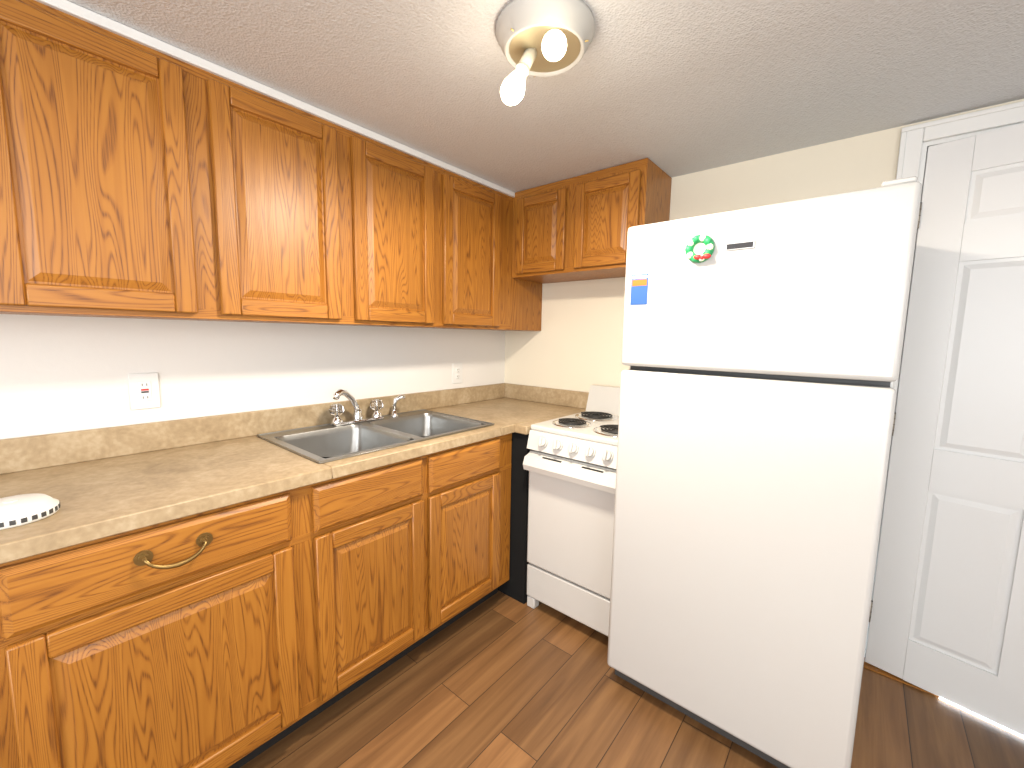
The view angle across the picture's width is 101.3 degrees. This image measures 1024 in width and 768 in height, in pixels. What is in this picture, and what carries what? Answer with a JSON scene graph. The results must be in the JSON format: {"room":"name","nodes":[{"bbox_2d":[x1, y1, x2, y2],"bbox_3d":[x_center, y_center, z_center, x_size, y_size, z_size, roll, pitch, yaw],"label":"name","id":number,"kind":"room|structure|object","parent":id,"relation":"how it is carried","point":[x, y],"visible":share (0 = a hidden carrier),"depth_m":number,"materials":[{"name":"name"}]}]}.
{"room":"kitchen","nodes":[
{"label":"kitchen","id":0,"kind":"room"},
{"bbox_2d":[0,314,504,438],"bbox_3d":[-1.477,0.091,1.306,0.120,2.135,4.540,6,8,39],"label":"wall","id":1,"kind":"structure","parent":0,"point":[59,374],"depth_m":1.58,"materials":[{"name":"white paint"}]},
{"bbox_2d":[0,0,219,320],"bbox_3d":[-1.204,-0.569,1.193,0.324,0.742,0.462,6,8,39],"label":"upper cabinet","id":2,"kind":"object","parent":1,"relation":"attached to","point":[139,181],"depth_m":1.10,"materials":[{"name":"brown wood"}]},
{"bbox_2d":[35,0,514,196],"bbox_3d":[-0.979,-0.946,1.182,0.016,0.026,3.107,6,8,39],"label":"crown molding","id":3,"kind":"structure","parent":2,"relation":"attached to","point":[93,18],"depth_m":1.31,"materials":[{"name":"white wood"}]},
{"bbox_2d":[128,373,160,409],"bbox_3d":[-1.267,0.024,1.448,0.009,0.124,0.080,6,8,39],"label":"outlet","id":4,"kind":"object","parent":1,"relation":"attached to","point":[144,391],"visible":1,"depth_m":1.45,"materials":[{"name":"white plastic"}]},
{"bbox_2d":[204,70,355,325],"bbox_3d":[-0.907,-0.604,1.546,0.324,0.742,0.462,6,8,39],"label":"upper cabinet","id":5,"kind":"object","parent":1,"relation":"attached to","point":[280,173],"depth_m":1.43,"materials":[{"name":"brown wood"}]},
{"bbox_2d":[352,131,443,328],"bbox_3d":[-0.611,-0.639,1.899,0.324,0.742,0.462,6,8,39],"label":"upper cabinet","id":6,"kind":"object","parent":1,"relation":"attached to","point":[398,196],"depth_m":1.79,"materials":[{"name":"brown wood"}]},
{"bbox_2d":[453,363,461,383],"bbox_3d":[-0.332,-0.066,2.564,0.008,0.124,0.080,6,8,39],"label":"duplex electrical outlet","id":7,"kind":"object","parent":1,"relation":"attached to","point":[457,372],"visible":1,"depth_m":2.56,"materials":[{"name":"white plastic"}]},
{"bbox_2d":[444,169,503,330],"bbox_3d":[-0.325,-0.673,2.240,0.324,0.742,0.431,6,8,39],"label":"upper cabinet","id":8,"kind":"object","parent":1,"relation":"attached to","point":[473,211],"depth_m":2.14,"materials":[{"name":"brown wood"}]},
{"bbox_2d":[504,194,541,330],"bbox_3d":[-0.068,-0.703,2.545,0.324,0.742,0.478,6,8,39],"label":"upper cabinet","id":9,"kind":"object","parent":1,"relation":"attached to","point":[522,298],"depth_m":2.46,"materials":[{"name":"brown wood"}]},
{"bbox_2d":[67,0,1023,192],"bbox_3d":[-0.145,-0.861,0.093,3.540,0.080,4.540,6,8,39],"label":"ceiling","id":10,"kind":"structure","parent":0,"point":[673,88],"depth_m":1.27,"materials":[{"name":"white paint"}]},
{"bbox_2d":[496,0,594,105],"bbox_3d":[0.086,-0.868,1.110,0.260,0.250,0.260,6,8,39],"label":"ceiling light fixture","id":11,"kind":"object","parent":10,"relation":"attached to","point":[541,38],"visible":1,"depth_m":1.05,"materials":[{"name":"white glass"}]},
{"bbox_2d":[240,591,1023,767],"bbox_3d":[0.104,1.292,0.686,3.540,0.067,5.440,6,8,39],"label":"floor","id":12,"kind":"structure","parent":0,"point":[498,679],"depth_m":1.47,"materials":[{"name":"wood"}]},
{"bbox_2d":[0,744,3,767],"bbox_3d":[-1.468,0.785,0.818,0.629,0.868,0.588,6,8,39],"label":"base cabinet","id":13,"kind":"object","parent":12,"relation":"on","point":[1,745],"depth_m":0.86,"materials":[{"name":"brown wood"}]},
{"bbox_2d":[0,477,343,767],"bbox_3d":[-1.052,0.736,1.314,0.629,0.868,0.711,6,8,39],"label":"base cabinet","id":14,"kind":"object","parent":12,"relation":"on","point":[239,635],"depth_m":1.06,"materials":[{"name":"brown wood"}]},
{"bbox_2d":[0,383,588,563],"bbox_3d":[-0.874,0.259,1.404,0.704,0.380,3.398,6,8,39],"label":"countertop","id":15,"kind":"structure","parent":14,"relation":"on","point":[99,483],"depth_m":1.40,"materials":[{"name":"laminate"}]},
{"bbox_2d":[0,493,59,529],"bbox_3d":[-1.111,0.278,0.931,0.146,0.040,0.146,6,8,39],"label":"smoke detector","id":16,"kind":"object","parent":15,"relation":"on","point":[19,510],"visible":1,"depth_m":0.92,"materials":[{"name":"white plastic"}]},
{"bbox_2d":[329,388,405,426],"bbox_3d":[-0.677,0.092,1.995,0.131,0.174,0.410,6,8,39],"label":"faucet","id":17,"kind":"object","parent":15,"relation":"on","point":[336,410],"depth_m":1.97,"materials":[{"name":"silver metal"}]},
{"bbox_2d":[256,409,494,494],"bbox_3d":[-0.560,0.299,1.860,0.538,0.208,0.840,6,8,39],"label":"sink","id":18,"kind":"object","parent":15,"relation":"in","point":[335,441],"depth_m":1.87,"materials":[{"name":"silver metal"}]},
{"bbox_2d":[340,453,507,695],"bbox_3d":[-0.569,0.782,1.902,0.629,0.660,0.930,6,8,39],"label":"base cabinet","id":19,"kind":"object","parent":12,"relation":"on","point":[424,539],"depth_m":1.63,"materials":[{"name":"brown wood"}]},
{"bbox_2d":[436,432,531,603],"bbox_3d":[-0.019,0.620,2.490,0.698,0.868,0.697,6,8,39],"label":"base cabinet","id":20,"kind":"object","parent":12,"relation":"on","point":[506,453],"depth_m":2.06,"materials":[{"name":"brown wood"}]},
{"bbox_2d":[523,385,619,635],"bbox_3d":[0.445,0.578,2.079,0.510,1.062,0.668,6,8,39],"label":"stove","id":21,"kind":"object","parent":12,"relation":"on","point":[569,463],"visible":0.67,"depth_m":1.88,"materials":[{"name":"white metal"},{"name":"black metal coils"},{"name":"chrome"}]},
{"bbox_2d":[607,176,921,767],"bbox_3d":[0.895,0.306,1.587,0.738,1.730,0.772,6,8,39],"label":"refrigerator","id":22,"kind":"object","parent":12,"relation":"on","point":[762,346],"visible":1,"depth_m":1.25,"materials":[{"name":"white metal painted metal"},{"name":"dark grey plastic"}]},
{"bbox_2d":[504,99,1023,391],"bbox_3d":[1.252,0.073,1.906,3.300,2.135,0.120,6,8,39],"label":"wall","id":23,"kind":"structure","parent":0,"point":[574,343],"depth_m":2.08,"materials":[{"name":"beige paint"}]},
{"bbox_2d":[512,158,671,283],"bbox_3d":[0.392,-0.819,2.247,0.778,0.467,0.324,6,8,39],"label":"upper cabinet","id":24,"kind":"object","parent":23,"relation":"attached to","point":[576,228],"visible":0.96,"depth_m":2.08,"materials":[{"name":"brown wood"}]},
{"bbox_2d":[865,124,1023,735],"bbox_3d":[1.730,0.189,1.320,0.800,2.030,0.241,6,8,39],"label":"door","id":25,"kind":"structure","parent":23,"relation":"in","point":[946,619],"depth_m":1.50,"materials":[{"name":"white paint"}]},
{"bbox_2d":[865,101,1023,654],"bbox_3d":[1.829,0.146,1.415,0.957,2.121,0.141,6,8,39],"label":"door frame","id":26,"kind":"structure","parent":23,"relation":"attached to","point":[913,138],"depth_m":1.50,"materials":[{"name":"white wood"}]}
]}

